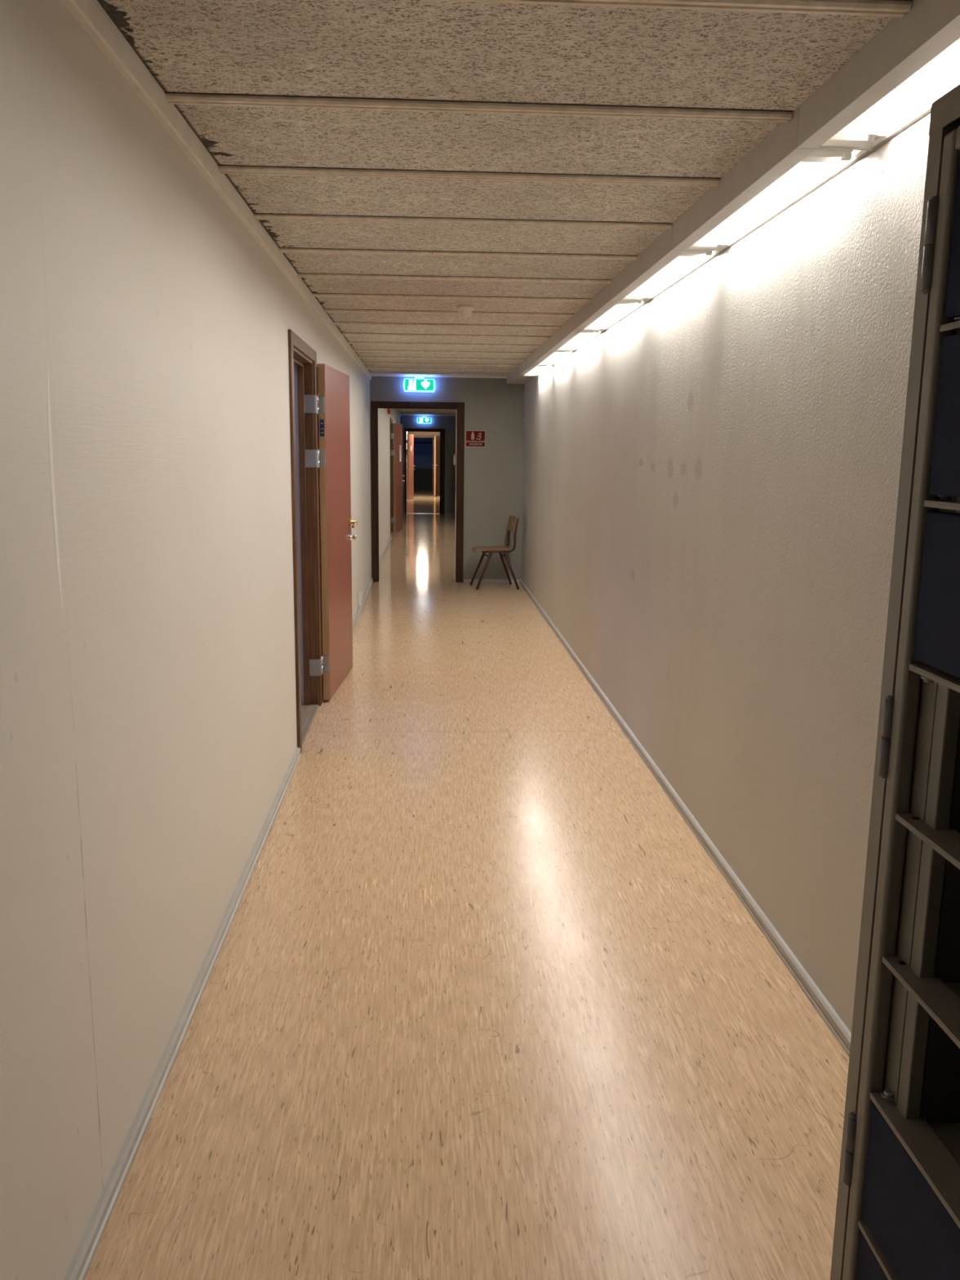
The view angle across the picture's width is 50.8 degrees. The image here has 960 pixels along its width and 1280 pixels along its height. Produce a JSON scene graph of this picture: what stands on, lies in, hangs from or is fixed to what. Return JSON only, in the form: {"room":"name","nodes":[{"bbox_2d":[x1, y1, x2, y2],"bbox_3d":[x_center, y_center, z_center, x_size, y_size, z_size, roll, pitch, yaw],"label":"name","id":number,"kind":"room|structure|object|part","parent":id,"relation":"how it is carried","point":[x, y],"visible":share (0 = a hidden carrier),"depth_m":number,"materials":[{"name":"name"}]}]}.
{"room":"school corridor","nodes":[
{"label":"school corridor","id":0,"kind":"room"},
{"bbox_2d":[0,0,408,1279],"bbox_3d":[-1.415,-2.148,13.175,0.222,2.243,40.800,0,11,-3],"label":"wall","id":1,"kind":"structure","parent":0,"point":[148,724],"depth_m":2.02,"materials":[{"name":"paint"}]},
{"bbox_2d":[63,746,301,1279],"bbox_3d":[-0.567,1.611,-0.900,0.018,0.043,11.699,0,11,-3],"label":"baseboard","id":2,"kind":"structure","parent":1,"relation":"attached to","point":[79,1266],"depth_m":2.32,"materials":[{"name":"plastic"}]},
{"bbox_2d":[60,0,371,379],"bbox_3d":[-0.709,-1.146,1.910,0.018,0.059,18.243,0,11,-3],"label":"trim","id":3,"kind":"structure","parent":1,"relation":"attached to","point":[91,16],"depth_m":2.44,"materials":[{"name":"paint"}]},
{"bbox_2d":[288,328,357,753],"bbox_3d":[-0.969,-0.593,5.628,0.310,1.967,1.950,1,11,2],"label":"door","id":4,"kind":"structure","parent":1,"relation":"in","point":[332,458],"depth_m":5.69,"materials":[{"name":"brown wood"}]},
{"bbox_3d":[-0.923,-1.280,5.492,0.072,0.096,0.064,0,11,-3],"label":"hinge plate","id":5,"kind":"part","parent":4,"relation":"part of","materials":[{"name":"metal"}]},
{"bbox_3d":[-0.926,-0.995,5.545,0.072,0.096,0.064,0,11,-3],"label":"hinge plate","id":6,"kind":"part","parent":4,"relation":"part of","materials":[{"name":"metal"}]},
{"bbox_3d":[-0.940,0.152,5.759,0.072,0.096,0.064,0,11,-3],"label":"hinge plate","id":7,"kind":"part","parent":4,"relation":"part of","materials":[{"name":"metal"}]},
{"bbox_3d":[-0.872,-1.293,5.562,0.032,0.096,0.003,1,11,1],"label":"hinge plate","id":8,"kind":"part","parent":4,"relation":"part of","materials":[{"name":"silver metal"}]},
{"bbox_3d":[-0.875,-1.008,5.615,0.032,0.096,0.003,1,11,1],"label":"hinge plate","id":9,"kind":"part","parent":4,"relation":"part of","materials":[{"name":"silver metal"}]},
{"bbox_3d":[-0.888,0.139,5.829,0.032,0.096,0.003,1,11,1],"label":"hinge plate","id":10,"kind":"part","parent":4,"relation":"part of","materials":[{"name":"silver metal"}]},
{"bbox_3d":[-0.821,-0.664,6.538,0.040,0.046,0.046,1,11,1],"label":"lock knob","id":11,"kind":"part","parent":4,"relation":"part of","materials":[{"name":"silver metal"}]},
{"bbox_3d":[-0.813,-0.746,6.468,0.056,0.054,0.153,1,11,1],"label":"handle","id":12,"kind":"part","parent":4,"relation":"part of","materials":[{"name":"gold metal"}]},
{"bbox_2d":[322,577,373,702],"bbox_3d":[-1.060,-0.165,8.572,0.018,0.043,5.488,0,11,-3],"label":"baseboard","id":13,"kind":"structure","parent":1,"relation":"attached to","point":[355,619],"depth_m":9.31,"materials":[{"name":"plastic"}]},
{"bbox_2d":[357,591,361,605],"bbox_3d":[-1.080,-0.373,9.094,0.029,0.120,0.090,0,11,-3],"label":"wall outlet","id":14,"kind":"object","parent":1,"relation":"attached to","point":[359,593],"visible":1,"depth_m":9.05,"materials":[{"name":"white plastic"}]},
{"bbox_2d":[378,534,391,566],"bbox_3d":[-1.356,-1.233,14.270,0.018,0.043,5.521,0,11,-3],"label":"baseboard","id":15,"kind":"structure","parent":1,"relation":"attached to","point":[389,538],"depth_m":14.42,"materials":[{"name":"plastic"}]},
{"bbox_2d":[389,417,404,535],"bbox_3d":[-1.591,-2.868,17.767,0.326,1.967,1.948,1,11,3],"label":"door","id":16,"kind":"structure","parent":1,"relation":"in","point":[396,497],"depth_m":17.96,"materials":[{"name":"brown wood"}]},
{"bbox_2d":[393,408,400,417],"bbox_3d":[-1.496,-3.985,17.051,0.018,0.059,12.007,0,11,-3],"label":"trim","id":17,"kind":"structure","parent":1,"relation":"attached to","point":[395,410],"depth_m":20.61,"materials":[{"name":"paint"}]},
{"bbox_2d":[406,434,414,499],"bbox_3d":[-2.197,-5.089,29.616,0.344,1.967,1.946,1,11,4],"label":"door","id":18,"kind":"structure","parent":1,"relation":"in","point":[410,451],"depth_m":30.03,"materials":[{"name":"brown wood"}]},
{"bbox_2d":[413,469,432,490],"bbox_3d":[-1.881,-6.403,35.214,3.100,2.500,4.120,0,11,-3],"label":"wall","id":19,"kind":"structure","parent":0,"point":[423,478],"depth_m":37.30,"materials":[{"name":"black"}]},
{"bbox_2d":[413,437,432,469],"bbox_3d":[-1.990,-6.991,37.128,1.320,1.450,0.085,0,11,-3],"label":"window","id":20,"kind":"structure","parent":19,"relation":"in","point":[423,446],"depth_m":37.18,"materials":[{"name":"blue glass"}]},
{"bbox_2d":[400,415,456,513],"bbox_3d":[-0.999,-4.042,23.335,1.668,2.243,0.300,0,11,-3],"label":"wall","id":21,"kind":"structure","parent":0,"point":[448,423],"depth_m":23.12,"materials":[{"name":"grey paint"}]},
{"bbox_2d":[417,416,431,423],"bbox_3d":[-1.265,-4.996,22.955,0.335,0.163,0.066,0,11,-3],"label":"exit sign","id":22,"kind":"object","parent":21,"relation":"attached to","point":[424,420],"visible":1,"depth_m":22.93,"materials":[{"name":"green plastic"}]},
{"bbox_2d":[404,428,444,514],"bbox_3d":[-1.271,-3.871,23.242,0.918,1.935,0.116,0,11,-3],"label":"door frame","id":23,"kind":"structure","parent":21,"relation":"in","point":[442,431],"depth_m":23.17,"materials":[{"name":"brown wood"}]},
{"bbox_2d":[400,414,456,416],"bbox_3d":[-0.968,-5.104,22.976,1.649,0.022,0.016,0,11,-3],"label":"trim","id":24,"kind":"structure","parent":21,"relation":"attached to","point":[401,415],"depth_m":22.96,"materials":[{"name":"paint"}]},
{"bbox_2d":[369,376,524,582],"bbox_3d":[-0.371,-1.777,11.254,1.668,2.243,0.300,0,11,-3],"label":"wall","id":25,"kind":"structure","parent":0,"point":[493,473],"depth_m":11.09,"materials":[{"name":"grey paint"}]},
{"bbox_2d":[370,400,464,582],"bbox_3d":[-0.690,-1.637,11.255,1.010,1.960,0.314,0,11,-3],"label":"door frame","id":26,"kind":"structure","parent":25,"relation":"in","point":[459,406],"depth_m":11.07,"materials":[{"name":"brown wood"}]},
{"bbox_2d":[453,453,455,465],"bbox_3d":[-0.284,-2.016,11.292,0.026,0.120,0.070,0,11,-3],"label":"light switch","id":27,"kind":"object","parent":26,"relation":"attached to","point":[454,456],"visible":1,"depth_m":11.26,"materials":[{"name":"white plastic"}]},
{"bbox_2d":[403,376,435,391],"bbox_3d":[-0.651,-2.751,10.870,0.349,0.163,0.066,0,11,-3],"label":"exit sign","id":28,"kind":"object","parent":25,"relation":"attached to","point":[419,384],"visible":1,"depth_m":10.84,"materials":[{"name":"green plastic"}]},
{"bbox_3d":[-0.652,-2.758,10.887,0.309,0.155,0.030,0,11,-3],"label":"plate","id":29,"kind":"part","parent":28,"relation":"part of","materials":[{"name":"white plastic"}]},
{"bbox_2d":[371,373,506,378],"bbox_3d":[-0.437,-2.840,10.890,1.455,0.022,0.016,0,11,-3],"label":"trim","id":30,"kind":"structure","parent":25,"relation":"attached to","point":[372,375],"depth_m":10.88,"materials":[{"name":"paint"}]},
{"bbox_2d":[465,430,485,447],"bbox_3d":[-0.049,-2.196,11.036,0.225,0.185,0.006,0,11,-3],"label":"wall sign","id":31,"kind":"object","parent":25,"relation":"attached to","point":[473,438],"visible":1,"depth_m":11.04,"materials":[{"name":"red plastic"}]},
{"bbox_2d":[463,578,519,582],"bbox_3d":[0.131,-0.663,11.329,0.620,0.036,0.014,0,11,-3],"label":"baseboard","id":32,"kind":"structure","parent":25,"relation":"attached to","point":[483,580],"depth_m":11.32,"materials":[{"name":"plastic"}]},
{"bbox_2d":[84,489,848,1279],"bbox_3d":[-1.815,-1.412,15.584,5.200,0.100,45.900,0,11,-3],"label":"floor","id":33,"kind":"structure","parent":0,"point":[479,1000],"depth_m":2.59,"materials":[{"name":"beige laminate"}]},
{"bbox_2d":[469,515,519,590],"bbox_3d":[0.158,-0.946,10.866,0.473,0.766,0.431,-1,11,-9],"label":"chair","id":34,"kind":"object","parent":33,"relation":"on","point":[510,527],"visible":1,"depth_m":10.76,"materials":[{"name":"brown wood"}]},
{"bbox_3d":[-0.018,-0.801,11.056,0.186,0.406,0.026,1,11,2],"label":"leg","id":35,"kind":"part","parent":34,"relation":"part of","materials":[{"name":"brown wood"}]},
{"bbox_3d":[0.043,-0.732,10.694,0.186,0.406,0.026,-3,11,-21],"label":"leg","id":36,"kind":"part","parent":34,"relation":"part of","materials":[{"name":"brown wood"}]},
{"bbox_3d":[0.128,-0.968,10.857,0.395,0.051,0.384,-1,11,-9],"label":"seat","id":37,"kind":"part","parent":34,"relation":"part of","materials":[{"name":"brown wood"}]},
{"bbox_3d":[0.217,-1.103,10.672,0.400,0.366,0.028,-1,11,-9],"label":"frame","id":38,"kind":"part","parent":34,"relation":"part of","materials":[{"name":"brown wood"}]},
{"bbox_3d":[0.273,-0.806,11.104,0.178,0.405,0.026,-4,11,-21],"label":"leg","id":39,"kind":"part","parent":34,"relation":"part of","materials":[{"name":"brown wood"}]},
{"bbox_3d":[0.162,-1.165,11.000,0.400,0.366,0.028,-1,11,-9],"label":"frame","id":40,"kind":"part","parent":34,"relation":"part of","materials":[{"name":"brown wood"}]},
{"bbox_3d":[0.334,-0.738,10.743,0.178,0.405,0.026,1,11,3],"label":"leg","id":41,"kind":"part","parent":34,"relation":"part of","materials":[{"name":"brown wood"}]},
{"bbox_3d":[0.348,-1.245,10.842,0.050,0.165,0.376,-1,11,-9],"label":"backrest","id":42,"kind":"part","parent":34,"relation":"part of","materials":[{"name":"brown wood"}]},
{"bbox_2d":[830,84,959,1279],"bbox_3d":[0.729,0.349,1.079,0.486,1.826,0.422,0,11,-3],"label":"locker","id":43,"kind":"object","parent":33,"relation":"on","point":[897,1217],"visible":1,"depth_m":1.17,"materials":[{"name":"metal"}]},
{"bbox_3d":[0.500,0.862,1.164,0.016,0.169,0.294,0,11,-3],"label":"compartment door","id":44,"kind":"part","parent":43,"relation":"part of","materials":[{"name":"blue metal"}]},
{"bbox_2d":[857,1220,897,1279],"bbox_3d":[0.725,0.775,1.159,0.468,0.010,0.299,0,11,-3],"label":"shelf","id":45,"kind":"object","parent":43,"relation":"attached to","point":[873,1247],"depth_m":1.25,"materials":[{"name":"metal"}]},
{"bbox_3d":[0.502,0.682,1.131,0.016,0.166,0.294,0,11,-3],"label":"compartment door","id":46,"kind":"part","parent":43,"relation":"part of","materials":[{"name":"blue metal"}]},
{"bbox_2d":[869,1092,959,1228],"bbox_3d":[0.727,0.596,1.125,0.468,0.010,0.299,0,11,-3],"label":"shelf","id":47,"kind":"object","parent":43,"relation":"attached to","point":[928,1140],"depth_m":1.17,"materials":[{"name":"metal"}]},
{"bbox_2d":[882,955,959,1048],"bbox_3d":[0.729,0.416,1.092,0.468,0.010,0.299,0,11,-3],"label":"shelf","id":48,"kind":"object","parent":43,"relation":"attached to","point":[938,993],"depth_m":1.16,"materials":[{"name":"metal"}]},
{"bbox_2d":[895,813,959,869],"bbox_3d":[0.731,0.237,1.058,0.468,0.010,0.299,0,11,-3],"label":"shelf","id":49,"kind":"object","parent":43,"relation":"attached to","point":[937,833],"depth_m":1.14,"materials":[{"name":"metal"}]},
{"bbox_2d":[908,663,959,693],"bbox_3d":[0.733,0.060,1.025,0.468,0.010,0.299,0,11,-3],"label":"shelf","id":50,"kind":"object","parent":43,"relation":"attached to","point":[941,677],"depth_m":1.11,"materials":[{"name":"metal"}]},
{"bbox_3d":[0.511,-0.034,0.997,0.016,0.168,0.294,0,11,-3],"label":"compartment door","id":51,"kind":"part","parent":43,"relation":"part of","materials":[{"name":"blue metal"}]},
{"bbox_2d":[924,500,959,510],"bbox_3d":[0.735,-0.123,0.991,0.468,0.010,0.299,0,11,-3],"label":"shelf","id":52,"kind":"object","parent":43,"relation":"attached to","point":[928,504],"depth_m":1.09,"materials":[{"name":"metal"}]},
{"bbox_3d":[0.513,-0.217,0.963,0.016,0.169,0.294,0,11,-3],"label":"compartment door","id":53,"kind":"part","parent":43,"relation":"part of","materials":[{"name":"blue metal"}]},
{"bbox_2d":[939,320,959,332],"bbox_3d":[0.738,-0.306,0.957,0.468,0.010,0.299,0,11,-3],"label":"shelf","id":54,"kind":"object","parent":43,"relation":"attached to","point":[944,326],"depth_m":1.08,"materials":[{"name":"metal"}]},
{"bbox_3d":[0.515,-0.400,0.928,0.016,0.167,0.294,0,11,-3],"label":"compartment door","id":55,"kind":"part","parent":43,"relation":"part of","materials":[{"name":"blue metal"}]},
{"bbox_2d":[97,0,913,414],"bbox_3d":[-0.457,-3.273,12.963,1.768,0.093,40.900,0,11,-3],"label":"ceiling","id":56,"kind":"structure","parent":0,"point":[411,162],"depth_m":2.52,"materials":[{"name":"beige tile"}]},
{"bbox_2d":[384,408,391,413],"bbox_3d":[-1.313,-3.400,14.564,0.126,0.290,0.146,0,11,-3],"label":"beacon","id":57,"kind":"object","parent":56,"relation":"attached to","point":[388,410],"visible":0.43,"depth_m":14.57,"materials":[{"name":"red plastic"}]},
{"bbox_3d":[-0.911,-4.560,20.041,1.461,0.014,0.055,0,11,-3],"label":"rail","id":58,"kind":"part","parent":56,"relation":"part of","materials":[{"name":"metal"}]},
{"bbox_3d":[-0.941,-4.671,20.630,1.461,0.014,0.055,0,11,-3],"label":"rail","id":59,"kind":"part","parent":56,"relation":"part of","materials":[{"name":"wood"}]},
{"bbox_3d":[-0.972,-4.781,21.219,1.461,0.014,0.055,0,11,-3],"label":"rail","id":60,"kind":"part","parent":56,"relation":"part of","materials":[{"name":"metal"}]},
{"bbox_3d":[-1.003,-4.891,21.808,1.461,0.014,0.055,0,11,-3],"label":"rail","id":61,"kind":"part","parent":56,"relation":"part of","materials":[{"name":"metal"}]},
{"bbox_3d":[-1.033,-5.002,22.397,1.461,0.014,0.055,0,11,-3],"label":"rail","id":62,"kind":"part","parent":56,"relation":"part of","materials":[{"name":"metal"}]},
{"bbox_3d":[-0.421,-2.794,10.618,1.461,0.014,0.055,0,11,-3],"label":"rail","id":63,"kind":"part","parent":56,"relation":"part of","materials":[{"name":"metal"}]},
{"bbox_3d":[-0.390,-2.683,10.029,1.461,0.014,0.055,0,11,-3],"label":"rail","id":64,"kind":"part","parent":56,"relation":"part of","materials":[{"name":"metal"}]},
{"bbox_3d":[-0.359,-2.573,9.440,1.461,0.014,0.055,0,11,-3],"label":"rail","id":65,"kind":"part","parent":56,"relation":"part of","materials":[{"name":"metal"}]},
{"bbox_3d":[-0.329,-2.462,8.851,1.461,0.014,0.055,0,11,-3],"label":"rail","id":66,"kind":"part","parent":56,"relation":"part of","materials":[{"name":"metal"}]},
{"bbox_3d":[-0.298,-2.352,8.262,1.461,0.014,0.055,0,11,-3],"label":"rail","id":67,"kind":"part","parent":56,"relation":"part of","materials":[{"name":"metal"}]},
{"bbox_3d":[-0.268,-2.242,7.673,1.461,0.014,0.055,0,11,-3],"label":"rail","id":68,"kind":"part","parent":56,"relation":"part of","materials":[{"name":"metal"}]},
{"bbox_3d":[-0.237,-2.131,7.084,1.461,0.014,0.055,0,11,-3],"label":"rail","id":69,"kind":"part","parent":56,"relation":"part of","materials":[{"name":"metal"}]},
{"bbox_3d":[-0.206,-2.021,6.495,1.461,0.014,0.055,0,11,-3],"label":"rail","id":70,"kind":"part","parent":56,"relation":"part of","materials":[{"name":"metal"}]},
{"bbox_3d":[-0.176,-1.910,5.906,1.461,0.014,0.055,0,11,-3],"label":"rail","id":71,"kind":"part","parent":56,"relation":"part of","materials":[{"name":"metal"}]},
{"bbox_3d":[-0.145,-1.800,5.317,1.461,0.014,0.055,0,11,-3],"label":"rail","id":72,"kind":"part","parent":56,"relation":"part of","materials":[{"name":"metal"}]},
{"bbox_3d":[-0.115,-1.690,4.728,1.461,0.014,0.055,0,11,-3],"label":"rail","id":73,"kind":"part","parent":56,"relation":"part of","materials":[{"name":"metal"}]},
{"bbox_3d":[-0.084,-1.579,4.139,1.461,0.014,0.055,0,11,-3],"label":"rail","id":74,"kind":"part","parent":56,"relation":"part of","materials":[{"name":"metal"}]},
{"bbox_3d":[-0.053,-1.469,3.550,1.461,0.014,0.055,0,11,-3],"label":"rail","id":75,"kind":"part","parent":56,"relation":"part of","materials":[{"name":"metal"}]},
{"bbox_2d":[456,305,474,318],"bbox_3d":[-0.084,-1.842,5.681,0.098,0.062,0.098,0,11,-3],"label":"smoke detector","id":76,"kind":"object","parent":56,"relation":"attached to","point":[464,311],"visible":1,"depth_m":5.65,"materials":[{"name":"beige plastic"}]},
{"bbox_3d":[-0.023,-1.358,2.961,1.461,0.014,0.055,0,11,-3],"label":"rail","id":77,"kind":"part","parent":56,"relation":"part of","materials":[{"name":"metal"}]},
{"bbox_3d":[0.008,-1.248,2.372,1.461,0.014,0.055,0,11,-3],"label":"rail","id":78,"kind":"part","parent":56,"relation":"part of","materials":[{"name":"metal"}]},
{"bbox_2d":[518,354,552,376],"bbox_3d":[0.489,-2.442,9.006,0.186,0.090,1.227,0,11,-3],"label":"light","id":79,"kind":"object","parent":56,"relation":"attached to","point":[526,368],"visible":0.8,"depth_m":8.94,"materials":[{"name":"plastic"}]},
{"bbox_2d":[531,338,574,365],"bbox_3d":[0.552,-2.215,7.799,0.186,0.090,1.227,0,11,-3],"label":"light","id":80,"kind":"object","parent":56,"relation":"attached to","point":[541,356],"visible":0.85,"depth_m":7.75,"materials":[{"name":"plastic"}]},
{"bbox_3d":[0.640,-2.174,7.811,0.010,0.004,1.227,0,11,-3],"label":"wall rail","id":81,"kind":"part","parent":80,"relation":"part of","materials":[{"name":"metal"}]},
{"bbox_2d":[548,316,603,351],"bbox_3d":[0.615,-1.989,6.592,0.186,0.090,1.227,0,11,-3],"label":"light","id":82,"kind":"object","parent":56,"relation":"attached to","point":[565,339],"visible":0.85,"depth_m":6.53,"materials":[{"name":"plastic"}]},
{"bbox_3d":[0.703,-1.947,6.604,0.010,0.004,1.227,0,11,-3],"label":"wall rail","id":83,"kind":"part","parent":82,"relation":"part of","materials":[{"name":"metal"}]},
{"bbox_2d":[573,283,648,331],"bbox_3d":[0.678,-1.762,5.384,0.186,0.090,1.227,0,11,-3],"label":"light","id":84,"kind":"object","parent":56,"relation":"attached to","point":[601,313],"visible":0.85,"depth_m":5.30,"materials":[{"name":"plastic"}]},
{"bbox_3d":[0.765,-1.721,5.397,0.010,0.004,1.227,0,11,-3],"label":"wall rail","id":85,"kind":"part","parent":84,"relation":"part of","materials":[{"name":"metal"}]},
{"bbox_2d":[610,222,722,301],"bbox_3d":[0.741,-1.536,4.177,0.186,0.090,1.227,0,11,-3],"label":"light","id":86,"kind":"object","parent":56,"relation":"attached to","point":[658,266],"visible":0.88,"depth_m":4.06,"materials":[{"name":"plastic"}]},
{"bbox_3d":[0.709,-1.646,4.778,0.180,0.084,0.004,0,11,-3],"label":"plate","id":87,"kind":"part","parent":86,"relation":"part of","materials":[{"name":"metal"}]},
{"bbox_3d":[0.828,-1.494,4.189,0.010,0.004,1.227,0,11,-3],"label":"wall rail","id":88,"kind":"part","parent":86,"relation":"part of","materials":[{"name":"metal"}]},
{"bbox_3d":[0.039,-1.137,1.784,1.461,0.014,0.055,0,11,-3],"label":"rail","id":89,"kind":"part","parent":56,"relation":"part of","materials":[{"name":"metal"}]},
{"bbox_2d":[671,106,874,251],"bbox_3d":[0.803,-1.310,2.970,0.186,0.090,1.227,0,11,-3],"label":"light","id":90,"kind":"object","parent":56,"relation":"attached to","point":[776,172],"visible":0.84,"depth_m":2.81,"materials":[{"name":"plastic"}]},
{"bbox_3d":[0.772,-1.420,3.570,0.180,0.084,0.004,0,11,-3],"label":"plate","id":91,"kind":"part","parent":90,"relation":"part of","materials":[{"name":"metal"}]},
{"bbox_3d":[0.891,-1.268,2.982,0.010,0.004,1.227,0,11,-3],"label":"wall rail","id":92,"kind":"part","parent":90,"relation":"part of","materials":[{"name":"metal"}]},
{"bbox_3d":[0.835,-1.195,2.370,0.180,0.084,0.004,0,11,-3],"label":"plate","id":93,"kind":"part","parent":90,"relation":"part of","materials":[{"name":"metal"}]},
{"bbox_2d":[796,0,959,150],"bbox_3d":[0.866,-1.083,1.762,0.186,0.090,1.227,0,11,-3],"label":"light","id":94,"kind":"object","parent":56,"relation":"attached to","point":[913,61],"visible":1,"depth_m":2.01,"materials":[{"name":"plastic"}]},
{"bbox_3d":[0.835,-1.194,2.363,0.180,0.084,0.004,0,11,-3],"label":"plate","id":95,"kind":"part","parent":94,"relation":"part of","materials":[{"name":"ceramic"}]},
{"bbox_3d":[0.954,-1.042,1.775,0.010,0.004,1.227,0,11,-3],"label":"wall rail","id":96,"kind":"part","parent":94,"relation":"part of","materials":[{"name":"metal"}]},
{"bbox_2d":[520,82,959,1032],"bbox_3d":[0.470,-2.145,13.274,0.220,2.243,40.800,0,11,-3],"label":"wall","id":97,"kind":"structure","parent":0,"point":[711,479],"depth_m":3.16,"materials":[{"name":"paint"}]},
{"bbox_2d":[506,366,535,384],"bbox_3d":[0.420,-2.686,10.278,0.192,0.080,1.360,0,11,-3],"label":"trim","id":98,"kind":"structure","parent":97,"relation":"attached to","point":[513,377],"depth_m":10.24,"materials":[{"name":"white paint"}]},
{"bbox_2d":[519,578,851,1057],"bbox_3d":[0.705,0.258,6.418,0.018,0.043,10.053,0,11,-3],"label":"baseboard","id":99,"kind":"structure","parent":97,"relation":"attached to","point":[838,1028],"depth_m":3.41,"materials":[{"name":"plastic"}]},
{"bbox_3d":[-1.509,-5.882,33.151,1.668,2.243,0.200,0,11,-3],"label":"wall","id":100,"kind":"structure","parent":0,"visible":0},
{"bbox_2d":[408,431,439,496],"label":"door frame","id":101,"kind":"structure","parent":100,"relation":"in","point":[435,435],"depth_m":32.93,"materials":[{"name":"brown wood"}]},
{"bbox_3d":[-1.292,-5.699,33.078,0.384,1.915,0.029,0,11,-3],"label":"panel","id":102,"kind":"part","parent":101,"relation":"part of","materials":[{"name":"brown wood"}]}
]}

